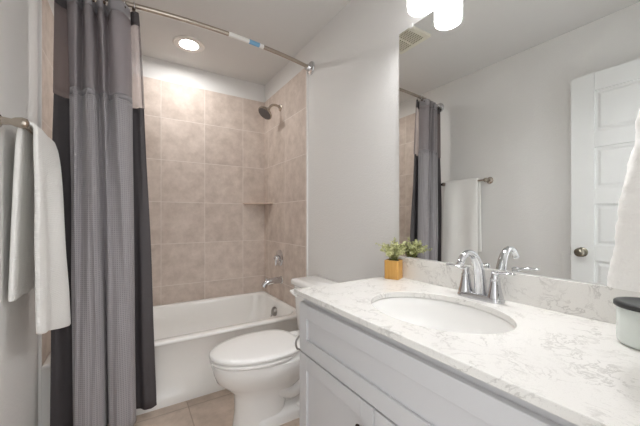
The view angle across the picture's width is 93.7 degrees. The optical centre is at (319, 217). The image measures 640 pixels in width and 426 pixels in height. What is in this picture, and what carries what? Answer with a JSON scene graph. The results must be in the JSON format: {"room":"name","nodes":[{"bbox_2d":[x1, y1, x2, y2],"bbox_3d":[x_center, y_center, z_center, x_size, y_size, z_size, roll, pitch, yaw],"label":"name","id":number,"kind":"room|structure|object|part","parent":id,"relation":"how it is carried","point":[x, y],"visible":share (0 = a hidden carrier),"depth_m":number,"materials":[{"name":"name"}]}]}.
{"room":"bathroom","nodes":[
{"label":"bathroom","id":0,"kind":"room"},
{"bbox_2d":[0,0,53,425],"bbox_3d":[-1.151,-0.110,1.002,0.130,2.440,2.773,0,0,-32],"label":"wall","id":1,"kind":"structure","parent":0,"point":[18,18],"depth_m":1.21,"materials":[{"name":"white paint"}]},
{"bbox_2d":[0,115,32,134],"bbox_3d":[-1.159,-0.328,1.197,0.086,0.060,0.471,0,0,-32],"label":"towel bar","id":2,"kind":"object","parent":1,"relation":"attached to","point":[20,122],"visible":0.38,"depth_m":1.02,"materials":[{"name":"silver metal"}]},
{"bbox_3d":[-1.049,-0.328,1.023,0.086,0.060,0.060,0,0,-32],"label":"post","id":3,"kind":"part","parent":2,"relation":"part of","materials":[{"name":"silver metal"}]},
{"bbox_2d":[8,121,70,333],"bbox_3d":[-1.133,0.070,1.228,0.142,0.853,0.323,0,0,-32],"label":"bath towel","id":4,"kind":"object","parent":2,"relation":"hanging from","point":[37,258],"visible":0.96,"depth_m":1.17,"materials":[{"name":"white fabric"}]},
{"bbox_2d":[38,0,41,425],"bbox_3d":[-1.377,-0.022,1.475,0.012,2.265,0.007,0,0,-32],"label":"trim","id":5,"kind":"structure","parent":1,"relation":"attached to","point":[39,1],"depth_m":1.47,"materials":[{"name":"white paint"}]},
{"bbox_2d":[131,53,264,305],"bbox_3d":[-1.228,-0.110,2.657,1.764,2.440,0.130,0,0,-32],"label":"wall","id":6,"kind":"structure","parent":0,"point":[204,130],"depth_m":2.69,"materials":[{"name":"beige tile"}]},
{"bbox_2d":[243,202,272,204],"bbox_3d":[-0.592,-0.140,2.851,0.221,0.014,0.220,0,0,-32],"label":"corner shelf","id":7,"kind":"object","parent":6,"relation":"attached to","point":[261,203],"visible":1,"depth_m":2.85,"materials":[{"name":"beige tile"}]},
{"bbox_2d":[108,389,299,425],"bbox_3d":[-0.460,1.160,1.438,1.764,0.100,3.013,0,0,-32],"label":"floor","id":8,"kind":"structure","parent":0,"point":[216,408],"depth_m":1.70,"materials":[{"name":"tile"}]},
{"bbox_2d":[41,291,298,425],"bbox_3d":[-0.962,0.917,2.236,1.502,0.385,0.865,0,0,-32],"label":"bathtub","id":9,"kind":"object","parent":8,"relation":"on","point":[185,333],"visible":0.51,"depth_m":1.98,"materials":[{"name":"white ceramic"}]},
{"bbox_2d":[209,276,337,425],"bbox_3d":[-0.226,0.760,1.734,0.791,0.700,0.528,0,0,-32],"label":"toilet","id":10,"kind":"object","parent":8,"relation":"on","point":[261,369],"visible":0.72,"depth_m":1.57,"materials":[{"name":"white ceramic"}]},
{"bbox_3d":[-0.362,0.738,1.649,0.462,0.022,0.374,0,0,-32],"label":"seat","id":11,"kind":"part","parent":10,"relation":"part of","materials":[{"name":"white plastic"}]},
{"bbox_3d":[-0.352,0.711,1.655,0.493,0.032,0.378,0,0,-32],"label":"lid","id":12,"kind":"part","parent":10,"relation":"part of","materials":[{"name":"white plastic"}]},
{"bbox_3d":[0.024,0.603,1.892,0.192,0.305,0.492,0,0,-32],"label":"tank","id":13,"kind":"part","parent":10,"relation":"part of","materials":[{"name":"white ceramic"}]},
{"bbox_3d":[0.019,0.430,1.888,0.212,0.040,0.528,0,0,-32],"label":"tank lid","id":14,"kind":"part","parent":10,"relation":"part of","materials":[{"name":"white ceramic"}]},
{"bbox_2d":[300,298,577,425],"bbox_3d":[0.404,0.710,0.935,0.592,0.800,0.994,0,0,-32],"label":"vanity cabinet","id":15,"kind":"object","parent":8,"relation":"on","point":[352,374],"visible":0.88,"depth_m":0.82,"materials":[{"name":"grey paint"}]},
{"bbox_2d":[295,335,300,350],"bbox_3d":[-0.066,0.525,1.253,0.067,0.067,0.045,0,0,-32],"label":"paper holder","id":16,"kind":"object","parent":15,"relation":"attached to","point":[297,338],"visible":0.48,"depth_m":1.25,"materials":[{"name":"silver metal"}]},
{"bbox_3d":[0.041,0.761,1.033,0.018,0.448,0.437,0,0,-32],"label":"door","id":17,"kind":"part","parent":15,"relation":"part of","materials":[{"name":"grey paint"}]},
{"bbox_3d":[0.276,0.761,0.660,0.018,0.448,0.438,0,0,-32],"label":"door","id":18,"kind":"part","parent":15,"relation":"part of","materials":[{"name":"grey paint"}]},
{"bbox_2d":[294,256,639,425],"bbox_3d":[0.407,0.250,0.948,0.574,0.120,1.016,0,0,-32],"label":"countertop","id":19,"kind":"structure","parent":15,"relation":"on","point":[563,356],"depth_m":0.73,"materials":[{"name":"stone"}]},
{"bbox_2d":[375,237,405,279],"bbox_3d":[0.333,0.190,1.433,0.147,0.198,0.159,0,0,-32],"label":"potted plant","id":20,"kind":"object","parent":19,"relation":"on","point":[393,266],"visible":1,"depth_m":1.42,"materials":[{"name":"green plant"}]},
{"bbox_3d":[0.354,0.245,1.445,0.069,0.089,0.069,0,0,34],"label":"pot","id":21,"kind":"part","parent":20,"relation":"part of","materials":[{"name":"brown wood"}]},
{"bbox_2d":[372,297,514,333],"bbox_3d":[0.369,0.391,0.965,0.388,0.158,0.497,0,0,-32],"label":"sink","id":22,"kind":"object","parent":19,"relation":"in","point":[425,312],"visible":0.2,"depth_m":1.12,"materials":[{"name":"white ceramic"}]},
{"bbox_2d":[446,250,515,303],"bbox_3d":[0.562,0.200,1.071,0.177,0.179,0.191,0,0,10],"label":"faucet","id":23,"kind":"object","parent":19,"relation":"on","point":[494,295],"visible":1,"depth_m":1.06,"materials":[{"name":"silver metal"}]},
{"bbox_3d":[0.524,0.190,1.147,0.080,0.024,0.019,0,0,44],"label":"lever","id":24,"kind":"part","parent":23,"relation":"part of","materials":[{"name":"silver metal"}]},
{"bbox_3d":[0.547,0.228,1.125,0.053,0.093,0.053,0,0,-32],"label":"handle","id":25,"kind":"part","parent":23,"relation":"part of","materials":[{"name":"silver metal"}]},
{"bbox_3d":[0.531,0.193,1.052,0.156,0.165,0.044,0,0,-32],"label":"spout","id":26,"kind":"part","parent":23,"relation":"part of","materials":[{"name":"silver metal"}]},
{"bbox_3d":[0.575,0.279,1.080,0.056,0.022,0.164,0,0,-32],"label":"plate","id":27,"kind":"part","parent":23,"relation":"part of","materials":[{"name":"silver metal"}]},
{"bbox_3d":[0.604,0.228,1.034,0.053,0.093,0.053,0,0,-32],"label":"handle","id":28,"kind":"part","parent":23,"relation":"part of","materials":[{"name":"silver metal"}]},
{"bbox_3d":[0.614,0.190,1.004,0.019,0.024,0.080,0,0,-18],"label":"lever","id":29,"kind":"part","parent":23,"relation":"part of","materials":[{"name":"silver metal"}]},
{"bbox_2d":[613,297,639,349],"bbox_3d":[0.746,0.241,0.674,0.125,0.097,0.125,0,0,-32],"label":"lidded jar","id":30,"kind":"object","parent":19,"relation":"on","point":[627,308],"visible":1,"depth_m":0.67,"materials":[{"name":"ceramic"},{"name":"metal"}]},
{"bbox_3d":[0.746,0.198,0.674,0.125,0.012,0.125,0,0,-32],"label":"lid","id":31,"kind":"part","parent":30,"relation":"part of","materials":[{"name":"black"}]},
{"bbox_2d":[95,0,350,85],"bbox_3d":[-0.460,-1.380,1.438,1.764,0.100,3.013,0,0,-32],"label":"ceiling","id":32,"kind":"structure","parent":0,"point":[286,27],"depth_m":2.13,"materials":[{"name":"white paint"}]},
{"bbox_2d":[173,35,204,52],"bbox_3d":[-1.000,-1.323,2.292,0.224,0.011,0.224,0,0,-32],"label":"recessed light","id":33,"kind":"object","parent":32,"relation":"in","point":[190,44],"visible":1,"depth_m":2.28,"materials":[{"name":"white"}]},
{"bbox_2d":[264,0,602,307],"bbox_3d":[0.232,-0.110,1.873,0.130,2.440,2.773,0,0,-32],"label":"wall","id":34,"kind":"structure","parent":0,"point":[353,85],"depth_m":1.94,"materials":[{"name":"white paint"}]},
{"bbox_2d":[105,0,314,75],"bbox_3d":[-0.693,-1.116,1.808,1.524,0.098,0.160,0,0,-32],"label":"shower rod","id":35,"kind":"object","parent":34,"relation":"attached to","point":[309,68],"visible":0.98,"depth_m":1.78,"materials":[{"name":"silver metal"}]},
{"bbox_2d":[66,0,135,425],"bbox_3d":[-1.095,-0.011,1.511,0.290,2.173,0.111,0,0,-32],"label":"shower curtain","id":36,"kind":"object","parent":35,"relation":"hanging from","point":[99,35],"visible":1,"depth_m":1.50,"materials":[{"name":"grey fabric"}]},
{"bbox_2d":[50,0,156,425],"bbox_3d":[-1.098,-0.025,1.556,0.442,2.140,0.087,0,0,-32],"label":"curtain liner","id":37,"kind":"object","parent":35,"relation":"hanging from","point":[61,375],"visible":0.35,"depth_m":1.50,"materials":[{"name":"grey fabric"}]},
{"bbox_2d":[258,104,281,119],"bbox_3d":[-0.434,-0.940,2.620,0.207,0.155,0.132,0,0,-32],"label":"showerhead","id":38,"kind":"object","parent":34,"relation":"attached to","point":[265,112],"visible":1,"depth_m":2.60,"materials":[{"name":"silver metal"}]},
{"bbox_2d":[261,276,282,287],"bbox_3d":[-0.422,0.560,2.618,0.186,0.092,0.072,0,0,-32],"label":"tub spout","id":39,"kind":"object","parent":34,"relation":"attached to","point":[275,280],"visible":1,"depth_m":2.60,"materials":[{"name":"silver metal"}]},
{"bbox_2d":[274,250,282,265],"bbox_3d":[-0.385,0.358,2.677,0.056,0.144,0.144,0,0,-32],"label":"shower valve","id":40,"kind":"object","parent":34,"relation":"attached to","point":[278,258],"visible":1,"depth_m":2.66,"materials":[{"name":"silver metal"}]},
{"bbox_2d":[306,71,307,276],"bbox_3d":[-0.097,-0.022,2.280,0.012,2.265,0.007,0,0,-32],"label":"trim","id":41,"kind":"structure","parent":34,"relation":"attached to","point":[306,71],"depth_m":2.28,"materials":[{"name":"white paint"}]},
{"bbox_2d":[407,0,436,16],"bbox_3d":[0.577,-0.995,1.073,0.157,0.210,0.640,0,0,-32],"label":"vanity light","id":42,"kind":"object","parent":34,"relation":"attached to","point":[415,8],"visible":1,"depth_m":1.28,"materials":[{"name":"white glass"}]},
{"bbox_2d":[399,0,639,284],"bbox_3d":[0.657,-0.369,1.085,0.010,1.114,0.977,0,0,-32],"label":"wall mirror","id":43,"kind":"object","parent":34,"relation":"attached to","point":[517,118],"visible":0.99,"depth_m":1.03,"materials":[{"name":"clear glass"}]},
{"bbox_2d":[399,256,639,323],"bbox_3d":[0.655,0.240,1.074,0.020,0.100,0.966,0,0,-32],"label":"backsplash","id":44,"kind":"structure","parent":34,"relation":"attached to","point":[577,298],"depth_m":0.96,"materials":[{"name":"stone"}]},
{"bbox_3d":[0.311,-0.110,0.214,1.764,2.440,0.120,0,0,-32],"label":"wall","id":45,"kind":"structure","parent":0,"visible":0},
{"bbox_3d":[0.672,-0.311,0.546,0.155,0.178,0.058,0,0,-32],"label":"towel ring","id":46,"kind":"object","parent":45,"relation":"attached to","visible":0},
{"bbox_2d":[607,109,639,291],"bbox_3d":[0.650,-0.062,0.582,0.291,0.372,0.118,0,0,-32],"label":"hand towel","id":47,"kind":"object","parent":46,"relation":"hanging from","point":[624,270],"visible":1,"depth_m":0.52,"materials":[{"name":"white fabric"}]}
]}

